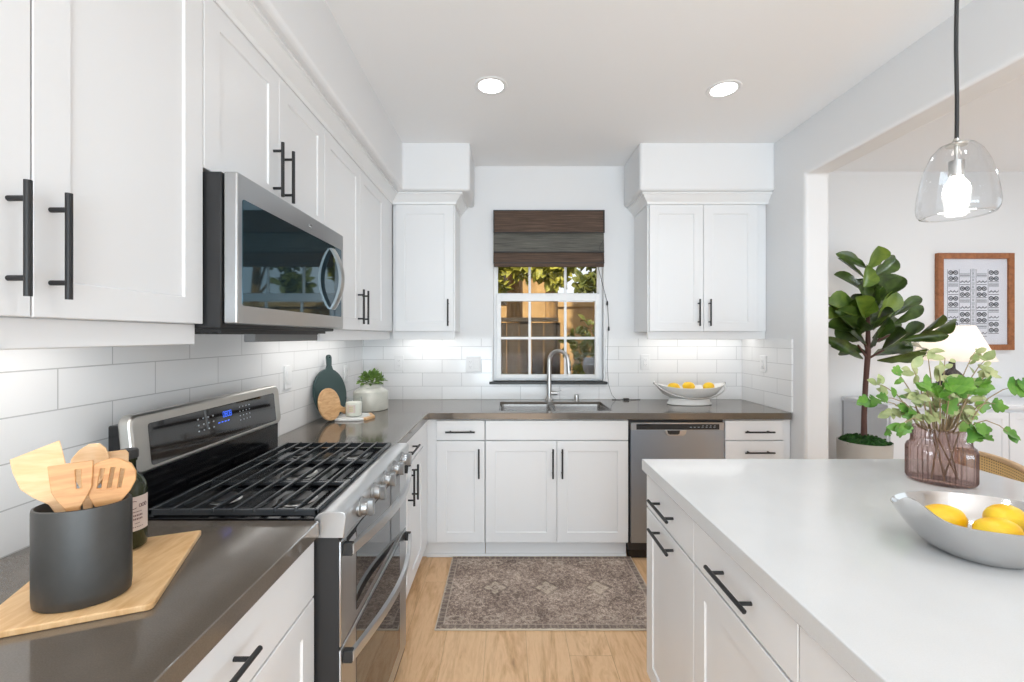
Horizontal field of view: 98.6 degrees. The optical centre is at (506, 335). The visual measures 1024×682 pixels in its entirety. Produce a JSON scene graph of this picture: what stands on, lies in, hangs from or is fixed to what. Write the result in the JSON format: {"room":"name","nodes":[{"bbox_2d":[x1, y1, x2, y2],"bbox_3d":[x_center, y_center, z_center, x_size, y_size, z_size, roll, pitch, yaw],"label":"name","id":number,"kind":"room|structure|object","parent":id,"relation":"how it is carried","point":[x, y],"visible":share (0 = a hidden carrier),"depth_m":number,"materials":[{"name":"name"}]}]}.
{"room":"kitchen","nodes":[
{"label":"kitchen","id":0,"kind":"room"},
{"bbox_2d":[252,0,773,206],"bbox_3d":[0.350,-1.157,0.095,2.940,0.341,6.590,0,0,0],"label":"soffit","id":1,"kind":"structure","parent":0,"point":[309,29],"depth_m":2.98,"materials":[{"name":"white paint"}]},
{"bbox_2d":[389,166,646,380],"bbox_3d":[0.423,0.061,3.470,3.087,2.737,0.160,0,0,0],"label":"wall","id":2,"kind":"structure","parent":0,"point":[495,187],"depth_m":3.39,"materials":[{"name":"white paint"}]},
{"bbox_2d":[393,205,459,338],"bbox_3d":[-0.581,-0.450,3.206,0.438,0.945,0.368,0,0,0],"label":"upper cabinet","id":3,"kind":"object","parent":2,"relation":"attached to","point":[426,238],"visible":1,"depth_m":3.06,"materials":[{"name":"white paint"}]},
{"bbox_2d":[213,0,466,216],"bbox_3d":[-0.555,-0.950,1.845,0.498,0.070,3.090,0,0,0],"label":"trim","id":4,"kind":"structure","parent":3,"relation":"attached to","point":[245,15],"depth_m":1.75,"materials":[{"name":"white paint"}]},
{"bbox_2d":[494,267,601,380],"bbox_3d":[0.320,-0.307,3.459,0.850,1.315,0.092,0,0,0],"label":"window","id":5,"kind":"structure","parent":2,"relation":"in","point":[498,297],"depth_m":3.43,"materials":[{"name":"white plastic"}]},
{"bbox_2d":[493,210,612,395],"bbox_3d":[0.363,-0.238,3.380,0.935,1.444,0.080,0,0,0],"label":"roman shade","id":6,"kind":"object","parent":5,"relation":"attached to","point":[522,238],"visible":1,"depth_m":3.35,"materials":[{"name":"brown"}]},
{"bbox_2d":[489,381,607,383],"bbox_3d":[0.318,0.360,3.421,0.905,0.020,0.118,0,0,0],"label":"window ledge","id":7,"kind":"object","parent":2,"relation":"attached to","point":[492,382],"visible":0.69,"depth_m":3.36,"materials":[{"name":"black"}]},
{"bbox_2d":[363,338,741,398],"bbox_3d":[0.347,0.253,3.385,2.935,0.468,0.011,0,0,0],"label":"tiled wall","id":8,"kind":"structure","parent":2,"relation":"attached to","point":[433,368],"depth_m":3.38,"materials":[{"name":"white tile"}]},
{"bbox_2d":[395,355,403,370],"bbox_3d":[-0.827,0.207,3.373,0.070,0.116,0.013,0,0,0],"label":"wall outlet","id":9,"kind":"object","parent":8,"relation":"attached to","point":[399,359],"visible":1,"depth_m":3.37,"materials":[{"name":"white plastic"}]},
{"bbox_2d":[397,359,400,366],"bbox_3d":[-0.827,0.207,3.370,0.033,0.066,0.007,0,0,0],"label":"receptacle","id":10,"kind":"object","parent":9,"relation":"attached to","point":[398,360],"depth_m":3.37,"materials":[{"name":"grey plastic"}]},
{"bbox_2d":[466,357,480,371],"bbox_3d":[-0.257,0.216,3.373,0.116,0.116,0.013,0,0,0],"label":"wall outlet","id":11,"kind":"object","parent":8,"relation":"attached to","point":[473,364],"visible":1,"depth_m":3.37,"materials":[{"name":"white plastic"}]},
{"bbox_2d":[468,360,472,368],"bbox_3d":[-0.280,0.216,3.370,0.033,0.066,0.007,0,0,0],"label":"receptacle","id":12,"kind":"object","parent":11,"relation":"attached to","point":[470,362],"depth_m":3.37,"materials":[{"name":"grey plastic"}]},
{"bbox_2d":[641,355,649,369],"bbox_3d":[1.060,0.200,3.373,0.070,0.116,0.013,0,0,0],"label":"wall outlet","id":13,"kind":"object","parent":8,"relation":"attached to","point":[645,359],"visible":1,"depth_m":3.37,"materials":[{"name":"white plastic"}]},
{"bbox_2d":[643,358,647,365],"bbox_3d":[1.060,0.200,3.370,0.033,0.066,0.007,0,0,0],"label":"receptacle","id":14,"kind":"object","parent":13,"relation":"attached to","point":[645,360],"depth_m":3.37,"materials":[{"name":"grey plastic"}]},
{"bbox_2d":[634,205,765,338],"bbox_3d":[1.397,-0.450,3.206,0.831,0.945,0.368,0,0,0],"label":"upper cabinet","id":15,"kind":"object","parent":2,"relation":"attached to","point":[700,270],"visible":1,"depth_m":3.06,"materials":[{"name":"white paint"}]},
{"bbox_2d":[627,192,771,216],"bbox_3d":[1.371,-0.950,3.199,0.889,0.070,0.382,0,0,0],"label":"trim","id":16,"kind":"structure","parent":15,"relation":"attached to","point":[644,199],"depth_m":3.04,"materials":[{"name":"white paint"}]},
{"bbox_2d":[394,543,650,681],"bbox_3d":[2.090,1.470,0.400,6.620,0.080,7.200,0,0,0],"label":"floor","id":17,"kind":"structure","parent":0,"point":[429,655],"depth_m":1.99,"materials":[{"name":"brown wood"}]},
{"bbox_2d":[182,542,313,681],"bbox_3d":[-0.785,0.981,0.729,0.631,0.898,0.858,0,0,0],"label":"base cabinet","id":18,"kind":"object","parent":17,"relation":"on","point":[273,641],"visible":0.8,"depth_m":0.96,"materials":[{"name":"white paint"}]},
{"bbox_2d":[0,521,318,681],"bbox_3d":[-0.802,0.508,0.707,0.611,0.043,0.913,0,0,0],"label":"countertop","id":19,"kind":"structure","parent":18,"relation":"on","point":[231,565],"depth_m":0.77,"materials":[{"name":"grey stone"}]},
{"bbox_2d":[0,530,200,637],"bbox_3d":[-0.805,0.481,0.884,0.250,0.012,0.322,0,0,-22],"label":"cutting board","id":20,"kind":"object","parent":19,"relation":"on","point":[156,562],"visible":0.65,"depth_m":0.80,"materials":[{"name":"brown wood"}]},
{"bbox_2d":[30,493,132,613],"bbox_3d":[-0.770,0.388,0.800,0.135,0.173,0.105,0,0,0],"label":"utensil crock","id":21,"kind":"object","parent":20,"relation":"on","point":[83,558],"visible":0.89,"depth_m":0.76,"materials":[{"name":"grey ceramic"}]},
{"bbox_2d":[9,441,65,511],"bbox_3d":[-0.845,0.335,0.817,0.198,0.252,0.078,0,0,23],"label":"wooden spatula","id":22,"kind":"object","parent":21,"relation":"in","point":[29,470],"visible":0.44,"depth_m":0.81,"materials":[{"name":"brown wood"}]},
{"bbox_2d":[47,460,93,511],"bbox_3d":[-0.766,0.340,0.774,0.059,0.237,0.010,0,0,-34],"label":"wooden spatula","id":23,"kind":"object","parent":21,"relation":"in","point":[62,477],"visible":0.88,"depth_m":0.77,"materials":[{"name":"brown wood"}]},
{"bbox_2d":[71,443,109,508],"bbox_3d":[-0.787,0.333,0.832,0.054,0.252,0.046,0,0,26],"label":"wooden spoon","id":24,"kind":"object","parent":21,"relation":"in","point":[97,452],"visible":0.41,"depth_m":0.84,"materials":[{"name":"brown wood"}]},
{"bbox_2d":[88,458,136,506],"bbox_3d":[-0.727,0.341,0.808,0.073,0.237,0.019,0,0,-29],"label":"slotted spoon","id":25,"kind":"object","parent":21,"relation":"in","point":[104,495],"visible":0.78,"depth_m":0.80,"materials":[{"name":"brown wood"}]},
{"bbox_2d":[99,450,128,487],"bbox_3d":[-0.752,0.342,0.838,0.044,0.234,0.064,0,0,-37],"label":"scraper","id":26,"kind":"object","parent":21,"relation":"in","point":[123,454],"visible":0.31,"depth_m":0.86,"materials":[{"name":"brown wood"}]},
{"bbox_2d":[121,447,147,549],"bbox_3d":[-0.853,0.365,0.992,0.070,0.219,0.069,0,0,0],"label":"oil bottle","id":27,"kind":"object","parent":20,"relation":"on","point":[139,490],"visible":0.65,"depth_m":0.99,"materials":[{"name":"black glass"}]},
{"bbox_2d":[133,501,145,527],"bbox_3d":[-0.822,0.395,0.981,0.005,0.059,0.035,0,0,19],"label":"label","id":28,"kind":"object","parent":27,"relation":"attached to","point":[139,507],"depth_m":0.98,"materials":[{"name":"white paper"}]},
{"bbox_2d":[108,386,411,681],"bbox_3d":[-0.733,0.822,1.546,0.735,1.216,0.760,0,0,0],"label":"range","id":29,"kind":"object","parent":17,"relation":"on","point":[218,458],"visible":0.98,"depth_m":1.38,"materials":[{"name":"silver metal"}]},
{"bbox_2d":[148,447,382,520],"bbox_3d":[-0.746,0.499,1.546,0.508,0.031,0.750,0,0,0],"label":"cooktop","id":30,"kind":"object","parent":29,"relation":"in","point":[329,489],"depth_m":1.39,"materials":[{"name":"black metal"}]},
{"bbox_2d":[405,422,426,597],"bbox_3d":[-0.785,0.981,2.376,0.631,0.898,0.883,0,0,0],"label":"base cabinet","id":31,"kind":"object","parent":17,"relation":"on","point":[416,498],"visible":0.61,"depth_m":2.49,"materials":[{"name":"white paint"}]},
{"bbox_2d":[423,420,484,555],"bbox_3d":[-0.374,0.981,3.065,0.466,0.898,0.611,0,0,0],"label":"base cabinet","id":32,"kind":"object","parent":17,"relation":"on","point":[455,448],"visible":0.77,"depth_m":2.80,"materials":[{"name":"white paint"}]},
{"bbox_2d":[427,554,625,556],"bbox_3d":[0.126,1.419,2.846,1.292,0.022,0.012,0,0,0],"label":"trim","id":33,"kind":"structure","parent":17,"relation":"on","point":[428,555],"depth_m":2.84,"materials":[{"name":"white paint"}]},
{"bbox_2d":[434,556,646,630],"bbox_3d":[0.223,1.425,2.488,1.150,0.007,0.712,0,0,0],"label":"rug","id":34,"kind":"object","parent":17,"relation":"on","point":[481,593],"visible":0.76,"depth_m":2.42,"materials":[{"name":"grey fabric"}]},
{"bbox_2d":[485,420,627,553],"bbox_3d":[0.317,0.981,3.065,0.910,0.898,0.611,0,0,0],"label":"base cabinet","id":35,"kind":"object","parent":17,"relation":"on","point":[552,486],"visible":0.88,"depth_m":2.80,"materials":[{"name":"white paint"}]},
{"bbox_2d":[626,420,723,557],"bbox_3d":[1.079,0.982,3.072,0.606,0.896,0.575,0,0,0],"label":"dishwasher","id":36,"kind":"object","parent":17,"relation":"on","point":[647,439],"visible":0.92,"depth_m":2.79,"materials":[{"name":"silver metal"}]},
{"bbox_2d":[647,475,855,681],"bbox_3d":[0.964,0.981,0.726,0.912,0.898,1.992,0,0,0],"label":"base cabinet","id":37,"kind":"object","parent":17,"relation":"on","point":[708,620],"visible":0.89,"depth_m":1.21,"materials":[{"name":"white paint"}]},
{"bbox_2d":[642,459,1023,681],"bbox_3d":[1.127,0.508,0.723,1.186,0.043,2.045,0,0,0],"label":"countertop","id":38,"kind":"structure","parent":37,"relation":"on","point":[826,540],"depth_m":0.94,"materials":[{"name":"white stone"}]},
{"bbox_2d":[905,423,979,488],"bbox_3d":[1.456,0.396,1.478,0.179,0.180,0.179,0,0,0],"label":"glass vase","id":39,"kind":"object","parent":38,"relation":"on","point":[937,480],"visible":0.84,"depth_m":1.46,"materials":[{"name":"glass"}]},
{"bbox_2d":[856,347,1023,480],"bbox_3d":[1.484,0.259,1.453,0.573,0.435,0.282,0,0,-11],"label":"plant cuttings","id":40,"kind":"object","parent":39,"relation":"in","point":[955,386],"visible":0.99,"depth_m":1.46,"materials":[{"name":"green plant"}]},
{"bbox_2d":[890,491,1023,569],"bbox_3d":[1.058,0.422,0.990,0.333,0.129,0.256,0,0,0],"label":"metal bowl","id":41,"kind":"object","parent":38,"relation":"on","point":[1000,550],"visible":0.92,"depth_m":0.95,"materials":[{"name":"silver metal"}]},
{"bbox_2d":[925,504,968,527],"bbox_3d":[1.012,0.423,1.020,0.086,0.063,0.063,0,0,18],"label":"lemon","id":42,"kind":"object","parent":41,"relation":"in","point":[950,514],"visible":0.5,"depth_m":1.00,"materials":[{"name":"yellow food"}]},
{"bbox_2d":[972,517,1023,534],"bbox_3d":[1.060,0.425,0.950,0.086,0.063,0.063,0,0,13],"label":"lemon","id":43,"kind":"object","parent":41,"relation":"in","point":[991,524],"visible":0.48,"depth_m":0.94,"materials":[{"name":"yellow food"}]},
{"bbox_2d":[982,504,1023,530],"bbox_3d":[1.138,0.417,1.005,0.086,0.063,0.063,0,0,-10],"label":"lemon","id":44,"kind":"object","parent":41,"relation":"in","point":[1011,513],"visible":0.59,"depth_m":0.99,"materials":[{"name":"yellow food"}]},
{"bbox_2d":[723,420,789,458],"bbox_3d":[1.599,0.981,3.065,0.428,0.898,0.611,0,0,0],"label":"base cabinet","id":45,"kind":"object","parent":17,"relation":"on","point":[743,439],"visible":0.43,"depth_m":2.80,"materials":[{"name":"white paint"}]},
{"bbox_2d":[278,399,791,445],"bbox_3d":[0.347,0.508,2.653,2.911,0.043,1.450,0,0,0],"label":"countertop","id":46,"kind":"structure","parent":45,"relation":"on","point":[403,418],"depth_m":2.79,"materials":[{"name":"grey stone"}]},
{"bbox_2d":[312,355,345,414],"bbox_3d":[-1.050,0.298,2.604,0.077,0.373,0.294,0,0,9],"label":"round cutting board","id":47,"kind":"object","parent":46,"relation":"on","point":[327,377],"visible":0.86,"depth_m":2.62,"materials":[{"name":"teal"}]},
{"bbox_2d":[318,388,345,420],"bbox_3d":[-1.000,0.387,2.520,0.048,0.182,0.238,0,0,15],"label":"paddle board","id":48,"kind":"object","parent":46,"relation":"on","point":[329,407],"visible":0.93,"depth_m":2.49,"materials":[{"name":"brown wood"}]},
{"bbox_2d":[335,413,374,421],"bbox_3d":[-0.900,0.479,2.612,0.232,0.014,0.225,0,0,0],"label":"marble tray","id":49,"kind":"object","parent":46,"relation":"on","point":[365,416],"visible":0.8,"depth_m":2.55,"materials":[{"name":"white stone"}]},
{"bbox_2d":[345,397,361,416],"bbox_3d":[-0.905,0.415,2.600,0.095,0.112,0.096,0,0,0],"label":"jar candle","id":50,"kind":"object","parent":49,"relation":"on","point":[353,408],"visible":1,"depth_m":2.56,"materials":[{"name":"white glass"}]},
{"bbox_2d":[353,368,387,411],"bbox_3d":[-0.905,0.349,2.925,0.225,0.275,0.226,0,0,0],"label":"planter","id":51,"kind":"object","parent":46,"relation":"on","point":[374,397],"visible":0.98,"depth_m":2.86,"materials":[{"name":"grey ceramic"}]},
{"bbox_2d":[500,404,608,410],"bbox_3d":[0.320,0.618,3.063,0.739,0.224,0.396,0,0,0],"label":"sink","id":52,"kind":"object","parent":46,"relation":"in","point":[503,407],"visible":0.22,"depth_m":3.25,"materials":[{"name":"silver metal"}]},
{"bbox_2d":[500,404,553,410],"bbox_3d":[0.135,0.618,3.063,0.370,0.224,0.396,0,0,0],"label":"basin","id":53,"kind":"object","parent":52,"relation":"in","point":[503,407],"depth_m":3.25,"materials":[{"name":"silver metal"}]},
{"bbox_2d":[552,404,608,410],"bbox_3d":[0.508,0.618,3.063,0.364,0.224,0.396,0,0,0],"label":"basin","id":54,"kind":"object","parent":52,"relation":"in","point":[555,407],"depth_m":3.25,"materials":[{"name":"silver metal"}]},
{"bbox_2d":[545,349,571,400],"bbox_3d":[0.386,0.292,3.288,0.206,0.389,0.061,0,0,25],"label":"faucet","id":55,"kind":"object","parent":46,"relation":"on","point":[550,392],"visible":1,"depth_m":3.30,"materials":[{"name":"silver metal"}]},
{"bbox_2d":[574,394,578,400],"bbox_3d":[0.525,0.465,3.325,0.044,0.044,0.044,0,0,0],"label":"air gap","id":56,"kind":"object","parent":46,"relation":"on","point":[576,396],"visible":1,"depth_m":3.31,"materials":[{"name":"silver metal"}]},
{"bbox_2d":[612,398,639,399],"bbox_3d":[0.910,0.479,3.348,0.220,0.014,0.036,0,0,0],"label":"cord","id":57,"kind":"object","parent":46,"relation":"on","point":[623,398],"visible":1,"depth_m":3.34,"materials":[{"name":"black plastic"}]},
{"bbox_2d":[653,382,725,405],"bbox_3d":[1.302,0.406,3.132,0.520,0.162,0.255,0,0,0],"label":"footed bowl","id":58,"kind":"object","parent":46,"relation":"on","point":[698,396],"visible":0.96,"depth_m":3.07,"materials":[{"name":"white ceramic"}]},
{"bbox_2d":[668,383,679,387],"bbox_3d":[1.187,0.365,3.135,0.086,0.063,0.063,0,0,21],"label":"lemon","id":59,"kind":"object","parent":58,"relation":"in","point":[675,385],"visible":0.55,"depth_m":3.11,"materials":[{"name":"yellow food"}]},
{"bbox_2d":[682,382,694,388],"bbox_3d":[1.290,0.357,3.125,0.086,0.063,0.063,0,0,38],"label":"lemon","id":60,"kind":"object","parent":58,"relation":"in","point":[688,385],"visible":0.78,"depth_m":3.10,"materials":[{"name":"yellow food"}]},
{"bbox_2d":[703,382,714,388],"bbox_3d":[1.437,0.361,3.135,0.086,0.063,0.063,0,0,-19],"label":"lemon","id":61,"kind":"object","parent":58,"relation":"in","point":[708,384],"visible":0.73,"depth_m":3.11,"materials":[{"name":"yellow food"}]},
{"bbox_2d":[828,246,956,458],"bbox_3d":[2.724,0.392,3.271,1.169,2.075,0.684,0,0,0],"label":"fig tree","id":62,"kind":"object","parent":17,"relation":"on","point":[878,303],"visible":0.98,"depth_m":3.17,"materials":[{"name":"green plant"}]},
{"bbox_2d":[841,397,1023,465],"bbox_3d":[3.897,0.982,3.639,1.905,0.897,0.478,0,0,0],"label":"sideboard","id":63,"kind":"object","parent":17,"relation":"on","point":[1013,417],"visible":0.36,"depth_m":3.42,"materials":[{"name":"white paint"}]},
{"bbox_2d":[915,325,998,403],"bbox_3d":[3.570,0.226,3.530,0.504,0.615,0.504,0,0,0],"label":"table lamp","id":64,"kind":"object","parent":63,"relation":"on","point":[961,344],"visible":0.55,"depth_m":3.38,"materials":[{"name":"white fabric"}]},
{"bbox_2d":[954,447,1023,481],"bbox_3d":[1.939,0.978,1.944,0.424,0.906,0.553,0,0,22],"label":"counter stool","id":65,"kind":"object","parent":17,"relation":"on","point":[994,464],"visible":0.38,"depth_m":1.94,"materials":[{"name":"beige wicker"}]},
{"bbox_2d":[325,0,972,165],"bbox_3d":[0.373,-1.357,0.145,3.187,0.100,6.690,0,0,0],"label":"ceiling","id":66,"kind":"structure","parent":0,"point":[589,82],"depth_m":2.13,"materials":[{"name":"white paint"}]},
{"bbox_2d":[474,76,507,95],"bbox_3d":[-0.084,-1.306,2.300,0.176,0.007,0.176,0,0,0],"label":"recessed light","id":67,"kind":"object","parent":66,"relation":"in","point":[487,85],"visible":1,"depth_m":2.29,"materials":[{"name":"white paint"}]},
{"bbox_2d":[706,80,742,97],"bbox_3d":[1.148,-1.306,2.330,0.176,0.007,0.176,0,0,0],"label":"recessed light","id":68,"kind":"object","parent":66,"relation":"in","point":[725,88],"visible":1,"depth_m":2.32,"materials":[{"name":"white plastic"}]},
{"bbox_2d":[915,0,1002,221],"bbox_3d":[1.131,-0.804,1.107,0.155,1.005,0.155,0,0,0],"label":"pendant lamp","id":69,"kind":"object","parent":66,"relation":"hanging from","point":[957,189],"visible":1,"depth_m":1.10,"materials":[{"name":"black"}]},
{"bbox_2d":[948,154,964,177],"bbox_3d":[1.131,-0.438,1.107,0.030,0.073,0.030,0,0,0],"label":"socket","id":70,"kind":"object","parent":69,"relation":"attached to","point":[956,167],"depth_m":1.10,"materials":[{"name":"silver metal"}]},
{"bbox_2d":[745,0,1023,458],"bbox_3d":[1.891,-0.013,0.175,0.152,2.887,6.750,0,0,0],"label":"wall","id":71,"kind":"structure","parent":0,"point":[913,89],"depth_m":2.57,"materials":[{"name":"white paint"}]},
{"bbox_2d":[742,339,792,412],"bbox_3d":[1.810,0.254,3.084,0.011,0.467,0.589,0,0,0],"label":"tiled wall","id":72,"kind":"structure","parent":71,"relation":"attached to","point":[773,388],"depth_m":3.02,"materials":[{"name":"white tile"}]},
{"bbox_2d":[760,355,766,371],"bbox_3d":[1.798,0.195,3.090,0.013,0.116,0.070,0,0,0],"label":"wall outlet","id":73,"kind":"object","parent":72,"relation":"attached to","point":[763,359],"visible":1,"depth_m":3.08,"materials":[{"name":"white plastic"}]},
{"bbox_2d":[828,172,1023,458],"bbox_3d":[3.634,-0.013,3.950,3.533,2.887,0.100,0,0,0],"label":"wall","id":74,"kind":"structure","parent":0,"point":[867,211],"depth_m":3.90,"materials":[{"name":"white paint"}]},
{"bbox_2d":[935,253,1014,349],"bbox_3d":[4.126,-0.303,3.882,0.672,0.854,0.034,0,0,0],"label":"framed print","id":75,"kind":"object","parent":74,"relation":"attached to","point":[978,289],"visible":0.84,"depth_m":3.88,"materials":[{"name":"brown wood"}]},
{"bbox_2d":[833,75,1023,171],"bbox_3d":[3.683,-1.507,0.400,3.433,0.100,7.200,0,0,0],"label":"ceiling","id":76,"kind":"structure","parent":0,"point":[995,119],"depth_m":3.33,"materials":[{"name":"white paint"}]},
{"bbox_3d":[-1.170,0.061,0.175,0.100,2.737,6.750,0,0,0],"label":"wall","id":77,"kind":"structure","parent":0,"visible":0},
{"bbox_2d":[0,334,362,558],"bbox_3d":[-1.115,0.255,1.790,0.011,0.650,3.179,0,0,0],"label":"tiled wall","id":78,"kind":"structure","parent":77,"relation":"attached to","point":[71,397],"depth_m":1.25,"materials":[{"name":"white tile"}]},
{"bbox_2d":[0,0,202,349],"bbox_3d":[-0.941,-0.450,0.741,0.358,0.945,0.838,0,0,0],"label":"upper cabinet","id":79,"kind":"object","parent":78,"relation":"attached to","point":[101,101],"visible":1,"depth_m":0.87,"materials":[{"name":"white paint"}]},
{"bbox_2d":[283,365,291,389],"bbox_3d":[-1.103,0.208,2.216,0.012,0.116,0.070,0,0,0],"label":"wall switch","id":80,"kind":"object","parent":78,"relation":"attached to","point":[287,370],"visible":1,"depth_m":2.20,"materials":[{"name":"white plastic"}]},
{"bbox_2d":[344,364,347,381],"bbox_3d":[-1.103,0.255,3.020,0.013,0.116,0.070,0,0,0],"label":"wall outlet","id":81,"kind":"object","parent":78,"relation":"attached to","point":[345,366],"visible":0.96,"depth_m":3.00,"materials":[{"name":"white plastic"}]},
{"bbox_2d":[316,128,391,340],"bbox_3d":[-0.941,-0.450,2.507,0.358,0.945,1.150,0,0,0],"label":"upper cabinet","id":82,"kind":"object","parent":78,"relation":"attached to","point":[355,208],"visible":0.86,"depth_m":2.37,"materials":[{"name":"white paint"}]},
{"bbox_2d":[203,0,323,223],"bbox_3d":[-0.941,-0.683,1.545,0.358,0.477,0.766,0,0,0],"label":"upper cabinet","id":83,"kind":"object","parent":77,"relation":"attached to","point":[255,127],"visible":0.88,"depth_m":1.40,"materials":[{"name":"white paint"}]},
{"bbox_2d":[194,172,344,341],"bbox_3d":[-0.885,-0.209,1.544,0.445,0.456,0.756,0,0,0],"label":"microwave","id":84,"kind":"object","parent":83,"relation":"attached to","point":[272,272],"visible":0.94,"depth_m":1.30,"materials":[{"name":"silver metal"}]},
{"label":"outside","id":85,"kind":"structure","parent":0,"visible":0},
{"bbox_3d":[1.000,1.500,7.775,14.000,0.100,8.450,0,0,0],"label":"ground","id":86,"kind":"structure","parent":85,"visible":0},
{"bbox_2d":[498,267,531,373],"bbox_3d":[-0.046,-0.845,6.324,1.151,4.652,0.841,0,0,0],"label":"tree","id":87,"kind":"object","parent":86,"relation":"on","point":[515,276],"visible":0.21,"depth_m":6.28,"materials":[{"name":"green plant"}]},
{"bbox_2d":[501,275,545,373],"bbox_3d":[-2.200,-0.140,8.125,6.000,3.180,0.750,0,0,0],"label":"house","id":88,"kind":"structure","parent":86,"relation":"on","point":[537,307],"depth_m":8.00,"materials":[{"name":"beige paint"}]},
{"bbox_2d":[501,275,506,304],"bbox_3d":[-0.225,-0.995,7.990,0.650,0.850,0.040,0,0,0],"label":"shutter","id":89,"kind":"object","parent":88,"relation":"hanging from","point":[502,302],"depth_m":7.97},
{"bbox_2d":[501,317,559,373],"bbox_3d":[-0.465,0.610,5.545,2.270,1.680,0.150,0,0,0],"label":"fence","id":90,"kind":"object","parent":86,"relation":"on","point":[517,349],"visible":0.18,"depth_m":5.50,"materials":[{"name":"brown wood"}]},
{"bbox_2d":[523,267,574,322],"bbox_3d":[0.588,-0.745,5.596,0.679,4.451,0.586,0,0,39],"label":"tree","id":91,"kind":"object","parent":86,"relation":"on","point":[552,277],"visible":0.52,"depth_m":5.54,"materials":[{"name":"green plant"}]},
{"bbox_2d":[558,302,593,373],"bbox_3d":[2.565,0.475,6.600,3.970,1.950,0.280,0,0,0],"label":"wall","id":92,"kind":"structure","parent":86,"relation":"on","point":[586,309],"depth_m":6.50,"materials":[{"name":"beige paint"}]},
{"bbox_2d":[558,314,593,373],"bbox_3d":[0.950,0.606,5.035,0.733,1.711,0.675,0,0,0],"label":"shrub","id":93,"kind":"object","parent":86,"relation":"on","point":[577,367],"visible":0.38,"depth_m":5.01,"materials":[{"name":"green plant"}]},
{"bbox_2d":[571,267,596,301],"bbox_3d":[1.118,-0.044,4.885,0.968,3.055,0.590,0,0,0],"label":"tree","id":94,"kind":"object","parent":86,"relation":"on","point":[587,283],"visible":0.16,"depth_m":4.82,"materials":[{"name":"green plant"}]},
{"bbox_2d":[583,358,593,373],"bbox_3d":[0.835,0.835,4.450,0.240,1.230,0.240,0,0,0],"label":"urn","id":95,"kind":"object","parent":86,"relation":"on","point":[588,363],"visible":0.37,"depth_m":4.40,"materials":[{"name":"grey"}]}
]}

